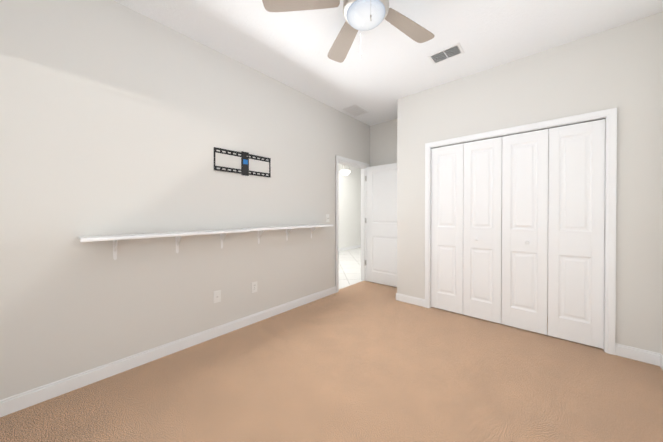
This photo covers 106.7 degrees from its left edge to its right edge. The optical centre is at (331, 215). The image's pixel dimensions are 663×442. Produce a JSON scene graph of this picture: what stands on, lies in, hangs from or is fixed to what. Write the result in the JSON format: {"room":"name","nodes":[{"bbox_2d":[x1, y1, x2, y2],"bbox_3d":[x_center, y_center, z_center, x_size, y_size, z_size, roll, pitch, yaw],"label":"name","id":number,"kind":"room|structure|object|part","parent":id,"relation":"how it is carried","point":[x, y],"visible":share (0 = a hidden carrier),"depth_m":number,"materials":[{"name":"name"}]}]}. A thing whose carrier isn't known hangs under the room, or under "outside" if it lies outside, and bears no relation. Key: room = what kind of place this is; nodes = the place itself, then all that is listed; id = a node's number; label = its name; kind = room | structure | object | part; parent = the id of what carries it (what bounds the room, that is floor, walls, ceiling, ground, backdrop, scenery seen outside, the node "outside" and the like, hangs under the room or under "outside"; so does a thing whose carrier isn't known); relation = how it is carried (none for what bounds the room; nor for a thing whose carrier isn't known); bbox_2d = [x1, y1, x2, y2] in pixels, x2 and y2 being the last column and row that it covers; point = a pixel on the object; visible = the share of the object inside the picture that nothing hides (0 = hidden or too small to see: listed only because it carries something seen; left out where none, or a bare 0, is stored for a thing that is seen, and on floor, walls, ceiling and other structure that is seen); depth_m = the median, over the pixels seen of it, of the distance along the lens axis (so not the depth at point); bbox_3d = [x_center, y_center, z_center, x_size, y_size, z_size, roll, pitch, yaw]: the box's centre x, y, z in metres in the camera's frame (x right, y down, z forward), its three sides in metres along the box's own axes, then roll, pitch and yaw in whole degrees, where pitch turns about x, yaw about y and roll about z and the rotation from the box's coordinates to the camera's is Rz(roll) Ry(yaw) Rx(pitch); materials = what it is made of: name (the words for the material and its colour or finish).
{"room":"empty bedroom","nodes":[
{"label":"empty bedroom","id":0,"kind":"room"},
{"bbox_2d":[0,0,369,399],"bbox_3d":[-0.992,-0.208,2.660,0.120,2.800,5.220,0,0,41],"label":"wall","id":1,"kind":"structure","parent":0,"point":[116,118],"depth_m":1.95,"materials":[{"name":"white paint"}]},
{"bbox_2d":[78,229,249,259],"bbox_3d":[-1.280,0.241,2.083,0.215,0.192,1.188,0,0,41],"label":"shelf","id":2,"kind":"object","parent":1,"relation":"attached to","point":[177,235],"visible":1,"depth_m":1.90,"materials":[{"name":"white wood"}]},
{"bbox_2d":[0,286,335,416],"bbox_3d":[-1.262,1.144,2.262,0.014,0.100,4.012,0,0,41],"label":"baseboard","id":3,"kind":"structure","parent":1,"relation":"attached to","point":[21,401],"depth_m":1.93,"materials":[{"name":"white wood"}]},
{"bbox_2d":[213,290,220,302],"bbox_3d":[-1.119,0.800,2.419,0.016,0.116,0.072,0,0,41],"label":"outlet","id":4,"kind":"object","parent":1,"relation":"attached to","point":[216,296],"visible":1,"depth_m":2.42,"materials":[{"name":"white plastic"}]},
{"bbox_2d":[214,147,270,177],"bbox_3d":[-0.922,-0.549,2.630,0.018,0.250,0.650,0,0,41],"label":"mount","id":5,"kind":"object","parent":1,"relation":"attached to","point":[245,158],"visible":1,"depth_m":2.62,"materials":[{"name":"black metal"}]},
{"bbox_2d":[251,281,256,292],"bbox_3d":[-0.852,0.797,2.729,0.008,0.116,0.072,0,0,41],"label":"duplex electrical outlet","id":6,"kind":"object","parent":1,"relation":"attached to","point":[253,287],"visible":1,"depth_m":2.72,"materials":[{"name":"white plastic"}]},
{"bbox_2d":[240,224,332,243],"bbox_3d":[-0.471,0.227,3.003,0.211,0.192,1.260,0,0,41],"label":"shelf","id":7,"kind":"object","parent":1,"relation":"attached to","point":[260,230],"visible":0.96,"depth_m":2.88,"materials":[{"name":"white wood"}]},
{"bbox_2d":[335,155,369,292],"bbox_3d":[0.322,0.133,4.151,0.156,2.098,0.926,0,0,41],"label":"door frame","id":8,"kind":"structure","parent":1,"relation":"attached to","point":[347,162],"depth_m":4.30,"materials":[{"name":"white wood"}]},
{"bbox_2d":[365,163,396,286],"bbox_3d":[0.909,0.161,4.106,0.819,2.020,0.099,0,0,41],"label":"door","id":9,"kind":"structure","parent":1,"relation":"in","point":[381,224],"depth_m":4.17,"materials":[{"name":"white wood"}]},
{"bbox_3d":[0.617,0.096,4.384,0.013,1.580,0.060,0,0,41],"label":"door hinges","id":10,"kind":"part","parent":9,"relation":"part of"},
{"bbox_2d":[0,281,662,441],"bbox_3d":[0.245,1.228,1.578,3.300,0.060,5.220,0,0,41],"label":"floor carpet","id":11,"kind":"object","parent":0,"point":[364,361],"visible":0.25,"depth_m":1.69,"materials":[{"name":"beige carpet"}]},
{"bbox_2d":[339,164,360,247],"bbox_3d":[-0.519,-0.236,7.125,0.120,2.800,6.940,0,0,41],"label":"wall","id":12,"kind":"structure","parent":0,"point":[349,209],"depth_m":8.33,"materials":[{"name":"white paint"}]},
{"bbox_2d":[339,245,360,250],"bbox_3d":[0.913,1.104,8.655,0.014,0.100,2.522,0,0,41],"label":"baseboard","id":13,"kind":"structure","parent":12,"relation":"attached to","point":[349,248],"depth_m":8.30,"materials":[{"name":"white wood"}]},
{"bbox_2d":[339,248,362,288],"bbox_3d":[0.433,1.199,6.294,2.660,0.060,6.940,0,0,41],"label":"floor","id":14,"kind":"structure","parent":0,"point":[349,267],"depth_m":5.53,"materials":[{"name":"tile"}]},
{"bbox_2d":[114,0,662,125],"bbox_3d":[0.223,-1.652,1.579,3.360,0.100,5.220,0,0,41],"label":"ceiling","id":15,"kind":"structure","parent":0,"point":[383,74],"depth_m":2.21,"materials":[{"name":"white paint"}]},
{"bbox_2d":[262,0,433,62],"bbox_3d":[0.258,-1.354,1.579,1.273,0.495,1.304,0,0,41],"label":"fan","id":16,"kind":"object","parent":15,"relation":"hanging from","point":[363,15],"visible":1,"depth_m":1.65,"materials":[{"name":"beige wood"}]},
{"bbox_3d":[0.222,-1.273,1.596,0.250,0.056,0.250,0,0,41],"label":"globe","id":17,"kind":"part","parent":16,"relation":"part of","materials":[{"name":"white glass"}]},
{"bbox_2d":[343,104,368,115],"bbox_3d":[0.380,-1.611,3.802,0.255,0.009,0.340,0,0,41],"label":"ceiling vent","id":18,"kind":"object","parent":15,"relation":"in","point":[356,110],"visible":0.98,"depth_m":3.79,"materials":[{"name":"white metal"}]},
{"bbox_2d":[428,43,463,64],"bbox_3d":[1.140,-1.597,2.461,0.290,0.019,0.185,0,0,41],"label":"ceiling vent","id":19,"kind":"object","parent":15,"relation":"in","point":[452,51],"visible":1,"depth_m":2.45,"materials":[{"name":"white metal"}]},
{"bbox_2d":[370,119,548,316],"bbox_3d":[1.955,-0.213,3.461,3.240,2.800,0.120,0,0,41],"label":"wall","id":20,"kind":"structure","parent":0,"point":[383,143],"depth_m":4.29,"materials":[{"name":"white paint"}]},
{"bbox_2d":[397,12,662,353],"bbox_3d":[1.979,-0.210,2.933,2.266,2.800,0.640,0,0,41],"label":"wall","id":21,"kind":"structure","parent":0,"point":[620,68],"depth_m":2.18,"materials":[{"name":"white paint"}]},
{"bbox_2d":[396,293,424,306],"bbox_3d":[1.055,1.137,3.320,0.408,0.100,0.014,0,0,41],"label":"baseboard","id":22,"kind":"structure","parent":21,"relation":"attached to","point":[410,299],"depth_m":3.31,"materials":[{"name":"white wood"}]},
{"bbox_2d":[431,143,463,313],"bbox_3d":[1.429,0.163,3.054,0.372,2.028,0.034,0,0,41],"label":"closet door","id":23,"kind":"structure","parent":21,"relation":"in","point":[447,169],"depth_m":3.04,"materials":[{"name":"white wood"}]},
{"bbox_2d":[463,137,501,323],"bbox_3d":[1.700,0.165,2.793,0.374,2.028,0.066,0,0,41],"label":"closet door","id":24,"kind":"structure","parent":21,"relation":"in","point":[482,238],"depth_m":2.78,"materials":[{"name":"white wood"}]},
{"bbox_2d":[431,118,604,148],"bbox_3d":[1.853,-0.846,2.675,1.501,0.019,0.032,0,0,41],"label":"trim","id":25,"kind":"structure","parent":21,"relation":"attached to","point":[522,132],"depth_m":2.52,"materials":[{"name":"grey"}]},
{"bbox_2d":[425,108,616,354],"bbox_3d":[1.856,0.137,2.685,1.625,2.108,0.138,0,0,41],"label":"trim","id":26,"kind":"structure","parent":21,"relation":"attached to","point":[609,116],"depth_m":2.14,"materials":[{"name":"white wood"}]},
{"bbox_2d":[501,129,547,334],"bbox_3d":[1.983,0.166,2.543,0.374,2.028,0.066,0,0,41],"label":"closet door","id":27,"kind":"structure","parent":21,"relation":"in","point":[524,227],"depth_m":2.54,"materials":[{"name":"white wood"}]},
{"bbox_2d":[548,119,604,348],"bbox_3d":[2.275,0.168,2.307,0.372,2.028,0.034,0,0,41],"label":"closet door","id":28,"kind":"structure","parent":21,"relation":"in","point":[576,200],"depth_m":2.29,"materials":[{"name":"white wood"}]},
{"bbox_2d":[615,343,660,365],"bbox_3d":[2.519,1.146,2.028,0.247,0.100,0.014,0,0,41],"label":"baseboard","id":29,"kind":"structure","parent":21,"relation":"attached to","point":[641,355],"depth_m":2.02,"materials":[{"name":"white wood"}]},
{"bbox_2d":[662,303,662,354],"bbox_3d":[1.398,-0.195,0.472,0.120,2.800,5.100,0,0,41],"label":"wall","id":30,"kind":"structure","parent":0,"point":[662,328],"depth_m":1.95,"materials":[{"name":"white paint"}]},
{"bbox_2d":[660,354,662,369],"bbox_3d":[1.171,1.156,0.324,0.014,0.100,4.326,0,0,41],"label":"baseboard","id":31,"kind":"structure","parent":30,"relation":"attached to","point":[661,361],"depth_m":1.92,"materials":[{"name":"white wood"}]},
{"bbox_3d":[0.410,-1.681,6.295,2.600,0.100,6.940,0,0,41],"label":"ceiling","id":32,"kind":"structure","parent":0,"visible":0},
{"bbox_2d":[340,165,349,175],"bbox_3d":[0.383,-1.370,6.855,0.290,0.530,0.290,0,0,41],"label":"pendant light","id":33,"kind":"object","parent":32,"relation":"hanging from","point":[345,172],"visible":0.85,"depth_m":6.77,"materials":[{"name":"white glass"}]}
]}

